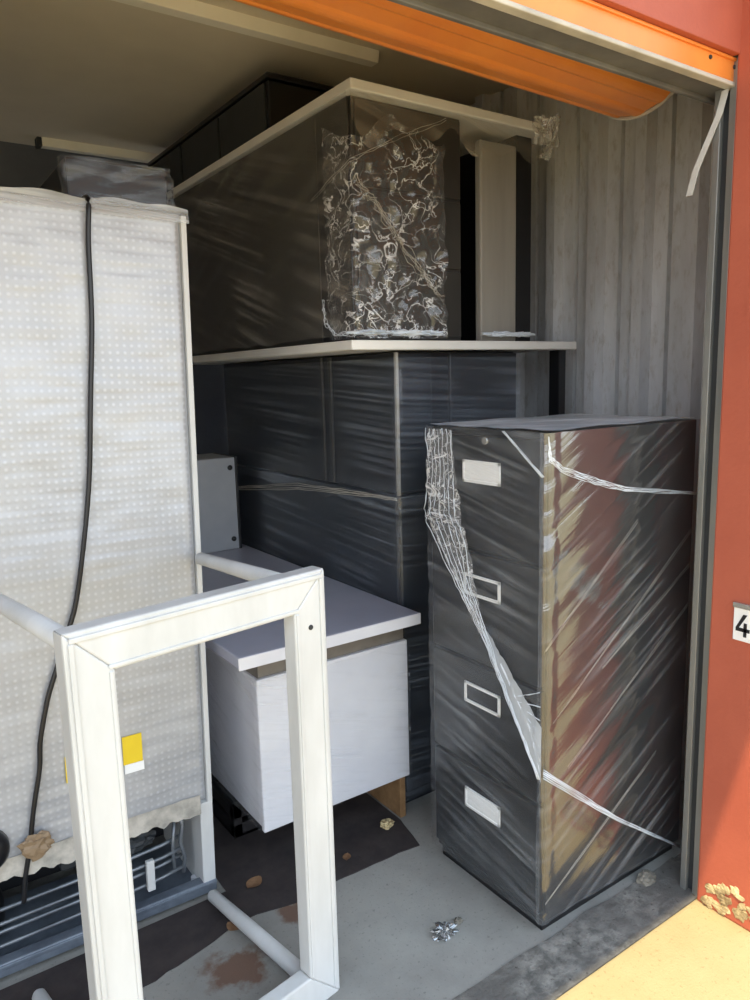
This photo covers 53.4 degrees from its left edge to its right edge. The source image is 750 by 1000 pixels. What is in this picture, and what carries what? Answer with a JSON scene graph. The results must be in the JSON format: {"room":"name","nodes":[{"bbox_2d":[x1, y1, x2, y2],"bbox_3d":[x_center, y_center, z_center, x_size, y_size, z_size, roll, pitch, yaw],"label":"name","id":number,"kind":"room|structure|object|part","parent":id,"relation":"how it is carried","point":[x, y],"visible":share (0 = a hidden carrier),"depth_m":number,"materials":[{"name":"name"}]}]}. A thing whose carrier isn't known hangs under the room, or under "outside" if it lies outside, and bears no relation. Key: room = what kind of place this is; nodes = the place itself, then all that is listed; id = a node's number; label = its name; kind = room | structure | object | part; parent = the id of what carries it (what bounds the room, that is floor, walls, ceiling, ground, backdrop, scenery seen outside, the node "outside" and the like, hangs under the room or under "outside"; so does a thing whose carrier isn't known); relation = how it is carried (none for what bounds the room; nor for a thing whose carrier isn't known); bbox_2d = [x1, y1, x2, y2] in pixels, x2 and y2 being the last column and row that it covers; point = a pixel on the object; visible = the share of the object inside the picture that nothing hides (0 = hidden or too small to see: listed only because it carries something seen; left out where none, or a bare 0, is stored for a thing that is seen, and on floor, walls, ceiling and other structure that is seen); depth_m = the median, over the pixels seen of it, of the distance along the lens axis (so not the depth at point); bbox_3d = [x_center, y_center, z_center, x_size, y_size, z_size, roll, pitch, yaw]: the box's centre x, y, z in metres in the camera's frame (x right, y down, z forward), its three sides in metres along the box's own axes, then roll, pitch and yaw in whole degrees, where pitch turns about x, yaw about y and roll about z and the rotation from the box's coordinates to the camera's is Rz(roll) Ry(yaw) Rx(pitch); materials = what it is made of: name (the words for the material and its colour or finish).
{"room":"storage unit","nodes":[
{"label":"storage unit","id":0,"kind":"room"},
{"bbox_2d":[0,141,228,454],"bbox_3d":[-2.315,-0.332,3.409,4.900,2.620,0.140,-8,11,-34],"label":"wall","id":1,"kind":"structure","parent":0,"point":[23,167],"depth_m":3.87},
{"bbox_2d":[0,0,508,153],"bbox_3d":[-1.513,-1.588,1.979,4.900,0.280,3.080,-8,11,-34],"label":"ceiling","id":2,"kind":"structure","parent":0,"point":[109,73],"depth_m":2.78,"materials":[{"name":"beige paint"}]},
{"bbox_2d":[35,136,158,162],"bbox_3d":[-1.110,-1.737,3.805,1.157,0.043,0.059,-8,11,-34],"label":"ceiling strip","id":3,"kind":"object","parent":2,"relation":"attached to","point":[40,142],"visible":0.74,"depth_m":3.61,"materials":[{"name":"beige plastic"}]},
{"bbox_2d":[112,0,378,66],"bbox_3d":[-0.514,-1.509,2.324,1.252,0.043,0.059,-8,11,-34],"label":"ceiling strip","id":4,"kind":"object","parent":2,"relation":"attached to","point":[192,10],"visible":1,"depth_m":2.40,"materials":[{"name":"beige plastic"}]},
{"bbox_2d":[0,780,684,999],"bbox_3d":[-1.455,1.196,2.426,4.660,0.120,2.920,-8,11,-34],"label":"floor","id":5,"kind":"structure","parent":0,"point":[388,910],"depth_m":1.99,"materials":[{"name":"concrete"}]},
{"bbox_2d":[0,188,216,978],"bbox_3d":[-0.990,0.212,2.027,0.944,1.945,0.667,-7,11,-34],"label":"refrigerator","id":6,"kind":"object","parent":5,"relation":"on","point":[99,497],"visible":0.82,"depth_m":1.85,"materials":[{"name":"white plastic"}]},
{"bbox_3d":[-0.791,0.137,1.824,0.276,1.716,0.088,-7,11,-34],"label":"power cord","id":7,"kind":"part","parent":6,"relation":"part of","materials":[{"name":"black rubber"}]},
{"bbox_2d":[33,157,174,212],"bbox_3d":[-0.764,-0.816,2.040,0.279,0.114,0.460,-8,11,-34],"label":"parcel","id":8,"kind":"object","parent":6,"relation":"on","point":[130,186],"visible":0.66,"depth_m":1.86,"materials":[{"name":"grey plastic"}]},
{"bbox_3d":[-0.901,1.142,2.051,0.864,0.038,0.310,-7,11,-34],"label":"rail","id":9,"kind":"part","parent":6,"relation":"part of","materials":[{"name":"grey metal"}]},
{"bbox_3d":[-0.578,0.980,2.283,0.038,0.282,0.344,-7,11,-34],"label":"corner post","id":10,"kind":"part","parent":6,"relation":"part of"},
{"bbox_2d":[0,552,339,999],"bbox_3d":[-0.477,0.689,1.712,0.579,1.062,0.498,-10,13,-43],"label":"table base","id":11,"kind":"object","parent":5,"relation":"on","point":[87,653],"visible":1,"depth_m":1.43,"materials":[{"name":"white metal"}]},
{"bbox_3d":[-0.691,0.231,1.468,0.041,0.041,0.456,-10,13,-43],"label":"leg","id":12,"kind":"part","parent":11,"relation":"part of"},
{"bbox_3d":[-0.657,1.214,1.637,0.041,0.041,0.456,-10,13,-43],"label":"leg","id":13,"kind":"part","parent":11,"relation":"part of","materials":[{"name":"white metal"}]},
{"bbox_3d":[-0.497,0.743,1.385,0.088,1.058,0.042,-10,13,-43],"label":"post","id":14,"kind":"part","parent":11,"relation":"part of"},
{"bbox_3d":[-0.334,0.230,1.473,0.576,0.088,0.042,-10,13,-43],"label":"rail","id":15,"kind":"part","parent":11,"relation":"part of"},
{"bbox_3d":[-0.314,0.177,1.830,0.041,0.041,0.456,-10,13,-43],"label":"leg","id":16,"kind":"part","parent":11,"relation":"part of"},
{"bbox_3d":[-0.311,1.148,1.968,0.041,0.041,0.456,-10,13,-43],"label":"leg","id":17,"kind":"part","parent":11,"relation":"part of","materials":[{"name":"white metal"}]},
{"bbox_3d":[-0.308,1.191,1.632,0.575,0.088,0.042,-10,13,-43],"label":"rail","id":18,"kind":"part","parent":11,"relation":"part of","materials":[{"name":"white metal"}]},
{"bbox_3d":[-0.145,0.678,1.720,0.088,1.058,0.042,-10,13,-43],"label":"post","id":19,"kind":"part","parent":11,"relation":"part of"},
{"bbox_2d":[0,792,419,999],"bbox_3d":[-0.842,1.107,2.488,1.555,0.002,1.460,-8,11,-34],"label":"floor mat","id":20,"kind":"object","parent":5,"relation":"on","point":[165,944],"visible":0.32,"depth_m":2.22,"materials":[{"name":"black rubber"}]},
{"bbox_2d":[211,773,261,838],"bbox_3d":[-0.421,0.999,2.657,0.356,0.132,0.376,-8,11,-34],"label":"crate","id":21,"kind":"object","parent":20,"relation":"on","point":[233,816],"visible":0.18,"depth_m":2.46,"materials":[{"name":"black plastic"}]},
{"bbox_2d":[246,876,261,887],"bbox_3d":[-0.359,1.134,2.210,0.046,0.005,0.049,-4,10,-13],"label":"dry leaf","id":22,"kind":"object","parent":20,"relation":"on","point":[255,881],"visible":1,"depth_m":2.21,"materials":[{"name":"brown plant"}]},
{"bbox_2d":[343,853,350,859],"bbox_3d":[-0.088,1.109,2.317,0.027,0.004,0.031,-8,11,-34],"label":"dry leaf","id":23,"kind":"object","parent":20,"relation":"on","point":[346,856],"visible":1,"depth_m":2.32,"materials":[{"name":"brown plant"}]},
{"bbox_2d":[380,818,394,829],"bbox_3d":[0.040,1.076,2.476,0.056,0.030,0.045,-8,11,-34],"label":"rubble piece","id":24,"kind":"object","parent":20,"relation":"on","point":[387,823],"visible":1,"depth_m":2.46,"materials":[{"name":"beige stone"}]},
{"bbox_2d":[226,921,238,930],"bbox_3d":[-0.387,1.164,2.034,0.035,0.005,0.037,-5,10,-19],"label":"dry leaf","id":25,"kind":"object","parent":5,"relation":"on","point":[230,926],"visible":0.72,"depth_m":2.03,"materials":[{"name":"brown plant"}]},
{"bbox_2d":[202,544,420,832],"bbox_3d":[-0.536,0.665,2.846,0.621,0.742,1.523,-8,11,-34],"label":"office desk","id":26,"kind":"object","parent":5,"relation":"on","point":[366,646],"visible":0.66,"depth_m":2.32,"materials":[{"name":"grey laminate"}]},
{"bbox_2d":[197,453,241,552],"bbox_3d":[-0.836,0.021,3.260,0.418,0.410,0.256,-8,11,-34],"label":"metal box","id":27,"kind":"object","parent":26,"relation":"on","point":[218,487],"visible":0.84,"depth_m":3.23,"materials":[{"name":"grey metal"}]},
{"bbox_3d":[-0.671,-0.002,3.376,0.012,0.410,0.250,-8,11,-34],"label":"trim","id":28,"kind":"part","parent":27,"relation":"part of","materials":[{"name":"grey metal"}]},
{"bbox_3d":[-0.504,0.370,2.815,0.520,0.083,1.340,-8,11,-34],"label":"rail","id":29,"kind":"part","parent":26,"relation":"part of","materials":[{"name":"white wood"}]},
{"bbox_3d":[-0.115,0.716,2.311,0.538,0.474,0.019,-8,11,-34],"label":"drawer","id":30,"kind":"part","parent":26,"relation":"part of","materials":[{"name":"white laminate"}]},
{"bbox_3d":[-0.024,0.704,2.631,0.023,0.708,0.388,-8,11,-34],"label":"support panel","id":31,"kind":"part","parent":26,"relation":"part of","materials":[{"name":"brown wood"}]},
{"bbox_2d":[192,340,575,802],"bbox_3d":[-0.092,0.161,3.236,0.990,1.586,1.578,-8,11,-34],"label":"desk","id":32,"kind":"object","parent":5,"relation":"on","point":[327,440],"depth_m":2.60,"materials":[{"name":"black plastic"}]},
{"bbox_3d":[-0.191,-0.293,2.739,0.010,0.450,0.016,-8,11,-34],"label":"trim","id":33,"kind":"part","parent":32,"relation":"part of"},
{"bbox_3d":[-0.156,-0.286,2.691,0.010,0.450,0.016,-8,11,-34],"label":"trim","id":34,"kind":"part","parent":32,"relation":"part of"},
{"bbox_2d":[167,77,560,355],"bbox_3d":[-0.143,-1.001,3.024,0.946,0.775,1.594,-8,11,-34],"label":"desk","id":35,"kind":"object","parent":32,"relation":"on","point":[370,210],"visible":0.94,"depth_m":2.47,"materials":[{"name":"laminate"}]},
{"bbox_2d":[148,71,333,211],"bbox_3d":[-0.629,-1.487,3.235,0.285,0.224,1.295,-8,11,-34],"label":"base cabinet","id":36,"kind":"object","parent":35,"relation":"on","point":[272,97],"visible":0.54,"depth_m":2.85,"materials":[{"name":"black plastic"}]},
{"bbox_3d":[-0.978,-1.514,3.496,0.010,0.183,0.395,-8,11,-34],"label":"panel","id":37,"kind":"part","parent":36,"relation":"part of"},
{"bbox_3d":[-0.738,-1.464,3.155,0.010,0.183,0.395,-8,11,-34],"label":"panel","id":38,"kind":"part","parent":36,"relation":"part of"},
{"bbox_3d":[-0.632,-1.587,3.218,0.285,0.020,1.295,-8,11,-34],"label":"lid","id":39,"kind":"part","parent":36,"relation":"part of","materials":[{"name":"black wood"}]},
{"bbox_3d":[-0.504,-1.416,2.822,0.010,0.183,0.395,-8,11,-34],"label":"panel","id":40,"kind":"part","parent":36,"relation":"part of","materials":[{"name":"black wood"}]},
{"bbox_3d":[-0.535,-0.933,2.899,0.014,0.702,1.260,-8,11,-34],"label":"panel","id":41,"kind":"part","parent":35,"relation":"part of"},
{"bbox_3d":[-0.122,-0.846,2.306,0.010,0.698,0.185,-8,11,-34],"label":"corner panel","id":42,"kind":"part","parent":35,"relation":"part of","materials":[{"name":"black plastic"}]},
{"bbox_3d":[0.106,-1.077,2.308,0.408,0.240,0.012,-8,11,-34],"label":"drawer","id":43,"kind":"part","parent":35,"relation":"part of","materials":[{"name":"clear plastic"}]},
{"bbox_3d":[0.112,-0.845,2.346,0.408,0.210,0.012,-8,11,-34],"label":"drawer","id":44,"kind":"part","parent":35,"relation":"part of","materials":[{"name":"clear plastic"}]},
{"bbox_3d":[0.118,-0.628,2.382,0.408,0.210,0.012,-8,11,-34],"label":"drawer","id":45,"kind":"part","parent":35,"relation":"part of","materials":[{"name":"clear plastic"}]},
{"bbox_3d":[0.421,-0.888,2.593,0.170,0.662,0.030,-8,11,-34],"label":"leg panel","id":46,"kind":"part","parent":35,"relation":"part of","materials":[{"name":"beige wood"}]},
{"bbox_3d":[0.125,-1.005,3.230,0.076,0.702,1.418,-8,11,-34],"label":"panel","id":47,"kind":"part","parent":35,"relation":"part of","materials":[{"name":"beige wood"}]},
{"bbox_2d":[192,340,575,364],"bbox_3d":[-0.113,-0.607,3.109,0.990,0.029,1.578,-8,11,-34],"label":"countertop","id":48,"kind":"structure","parent":32,"relation":"on","point":[348,347],"depth_m":2.51,"materials":[{"name":"laminate"}]},
{"bbox_3d":[0.071,-0.238,2.372,0.011,0.457,0.011,-8,11,-34],"label":"corner trim","id":49,"kind":"part","parent":32,"relation":"part of","materials":[{"name":"grey metal"}]},
{"bbox_3d":[0.128,-0.251,2.422,0.136,0.443,0.015,-8,11,-34],"label":"door","id":50,"kind":"part","parent":32,"relation":"part of","materials":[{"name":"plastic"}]},
{"bbox_3d":[0.148,0.497,2.546,0.136,1.035,0.015,-8,11,-34],"label":"door","id":51,"kind":"part","parent":32,"relation":"part of","materials":[{"name":"metal"}]},
{"bbox_3d":[0.376,-0.286,2.592,0.308,0.443,0.015,-8,11,-34],"label":"door","id":52,"kind":"part","parent":32,"relation":"part of","materials":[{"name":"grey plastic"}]},
{"bbox_3d":[0.706,0.206,2.922,0.037,1.557,0.050,-8,11,-34],"label":"leg","id":53,"kind":"part","parent":32,"relation":"part of","materials":[{"name":"black metal"}]},
{"bbox_2d":[431,921,458,941],"bbox_3d":[0.185,1.151,1.992,0.077,0.039,0.061,-8,11,-34],"label":"foil wad","id":54,"kind":"object","parent":5,"relation":"on","point":[443,931],"visible":1,"depth_m":1.98,"materials":[{"name":"silver metal"}]},
{"bbox_2d":[454,916,463,924],"bbox_3d":[0.226,1.149,2.034,0.028,0.018,0.026,-8,11,-34],"label":"pebble","id":55,"kind":"object","parent":5,"relation":"on","point":[458,920],"visible":0.9,"depth_m":2.03,"materials":[{"name":"grey stone"}]},
{"bbox_2d":[424,413,696,929],"bbox_3d":[0.542,0.438,2.202,0.647,1.343,0.462,-8,11,-34],"label":"filing cabinet","id":56,"kind":"object","parent":5,"relation":"on","point":[561,548],"visible":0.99,"depth_m":2.01,"materials":[{"name":"black metal"}]},
{"bbox_3d":[0.288,-0.016,1.966,0.017,0.306,0.424,-8,11,-34],"label":"drawer","id":57,"kind":"part","parent":56,"relation":"part of","materials":[{"name":"grey metal"}]},
{"bbox_3d":[0.296,0.296,2.018,0.017,0.306,0.424,-8,11,-34],"label":"drawer","id":58,"kind":"part","parent":56,"relation":"part of","materials":[{"name":"grey metal"}]},
{"bbox_3d":[0.305,0.608,2.069,0.017,0.306,0.424,-8,11,-34],"label":"drawer","id":59,"kind":"part","parent":56,"relation":"part of","materials":[{"name":"grey metal"}]},
{"bbox_3d":[0.313,0.920,2.121,0.017,0.306,0.424,-8,11,-34],"label":"drawer","id":60,"kind":"part","parent":56,"relation":"part of","materials":[{"name":"grey metal"}]},
{"bbox_2d":[470,55,736,780],"bbox_3d":[0.494,-0.404,3.390,0.136,2.620,2.776,-8,11,-34],"label":"wall","id":61,"kind":"structure","parent":0,"point":[619,247],"depth_m":2.67,"materials":[{"name":"metal"}]},
{"bbox_2d":[452,857,696,999],"bbox_3d":[-0.649,1.324,1.130,3.900,0.009,0.152,-8,11,-34],"label":"threshold","id":62,"kind":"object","parent":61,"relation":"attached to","point":[547,970],"depth_m":1.95,"materials":[{"name":"metal"}]},
{"bbox_2d":[636,869,655,886],"bbox_3d":[0.793,1.107,2.178,0.071,0.043,0.049,-8,11,-34],"label":"lump","id":63,"kind":"object","parent":62,"relation":"on","point":[646,877],"visible":1,"depth_m":2.17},
{"bbox_2d":[555,854,696,999],"bbox_3d":[-0.584,1.379,1.189,4.660,0.116,0.170,-8,11,-34],"label":"trim","id":64,"kind":"structure","parent":61,"relation":"attached to","point":[678,858],"depth_m":1.96,"materials":[{"name":"metal"}]},
{"bbox_2d":[556,899,749,999],"bbox_3d":[7.417,2.761,-8.505,30.000,0.120,25.055,-8,11,-34],"label":"pavement","id":65,"kind":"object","parent":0,"point":[698,953],"depth_m":1.87,"materials":[{"name":"beige concrete"}]},
{"bbox_2d":[592,0,742,55],"bbox_3d":[-0.726,-1.368,0.595,3.790,1.104,0.030,-8,11,-34],"label":"wall","id":66,"kind":"structure","parent":0,"point":[715,24],"depth_m":1.63,"materials":[{"name":"red paint"}]},
{"bbox_2d":[234,0,736,120],"bbox_3d":[-0.777,-1.086,0.969,4.581,0.568,0.599,-8,11,-34],"label":"door","id":67,"kind":"structure","parent":66,"relation":"in","point":[590,55],"depth_m":1.64,"materials":[{"name":"orange metal"}]},
{"bbox_2d":[686,89,728,196],"bbox_3d":[0.814,-0.873,1.828,0.006,0.226,0.097,-9,12,-39],"label":"strap","id":68,"kind":"object","parent":67,"relation":"hanging from","point":[724,93],"visible":1,"depth_m":1.82,"materials":[{"name":"white fabric"}]},
{"bbox_2d":[680,56,737,895],"bbox_3d":[0.899,0.032,1.973,0.080,2.200,0.056,-8,11,-34],"label":"trim","id":69,"kind":"structure","parent":66,"relation":"attached to","point":[718,135],"depth_m":1.94,"materials":[{"name":"grey metal"}]},
{"bbox_2d":[697,0,749,931],"bbox_3d":[1.878,-0.633,2.464,2.413,3.300,0.235,-8,11,-34],"label":"pillar","id":70,"kind":"structure","parent":66,"relation":"attached to","point":[724,852],"depth_m":1.90,"materials":[{"name":"red paint"}]},
{"bbox_2d":[700,883,749,922],"bbox_3d":[0.955,1.084,2.012,0.015,0.112,0.165,-8,11,-34],"label":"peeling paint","id":71,"kind":"object","parent":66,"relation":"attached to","point":[720,890],"depth_m":2.02,"materials":[{"name":"beige paint"}]},
{"bbox_2d":[733,601,749,643],"bbox_3d":[0.943,0.313,1.864,0.010,0.099,0.099,-8,11,-34],"label":"sign","id":72,"kind":"object","parent":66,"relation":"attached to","point":[741,623],"visible":1,"depth_m":1.88,"materials":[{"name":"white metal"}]},
{"bbox_3d":[0.942,0.270,1.857,0.010,0.013,0.099,-8,11,-34],"label":"clip rail","id":73,"kind":"part","parent":72,"relation":"part of","materials":[{"name":"silver metal"}]}
]}

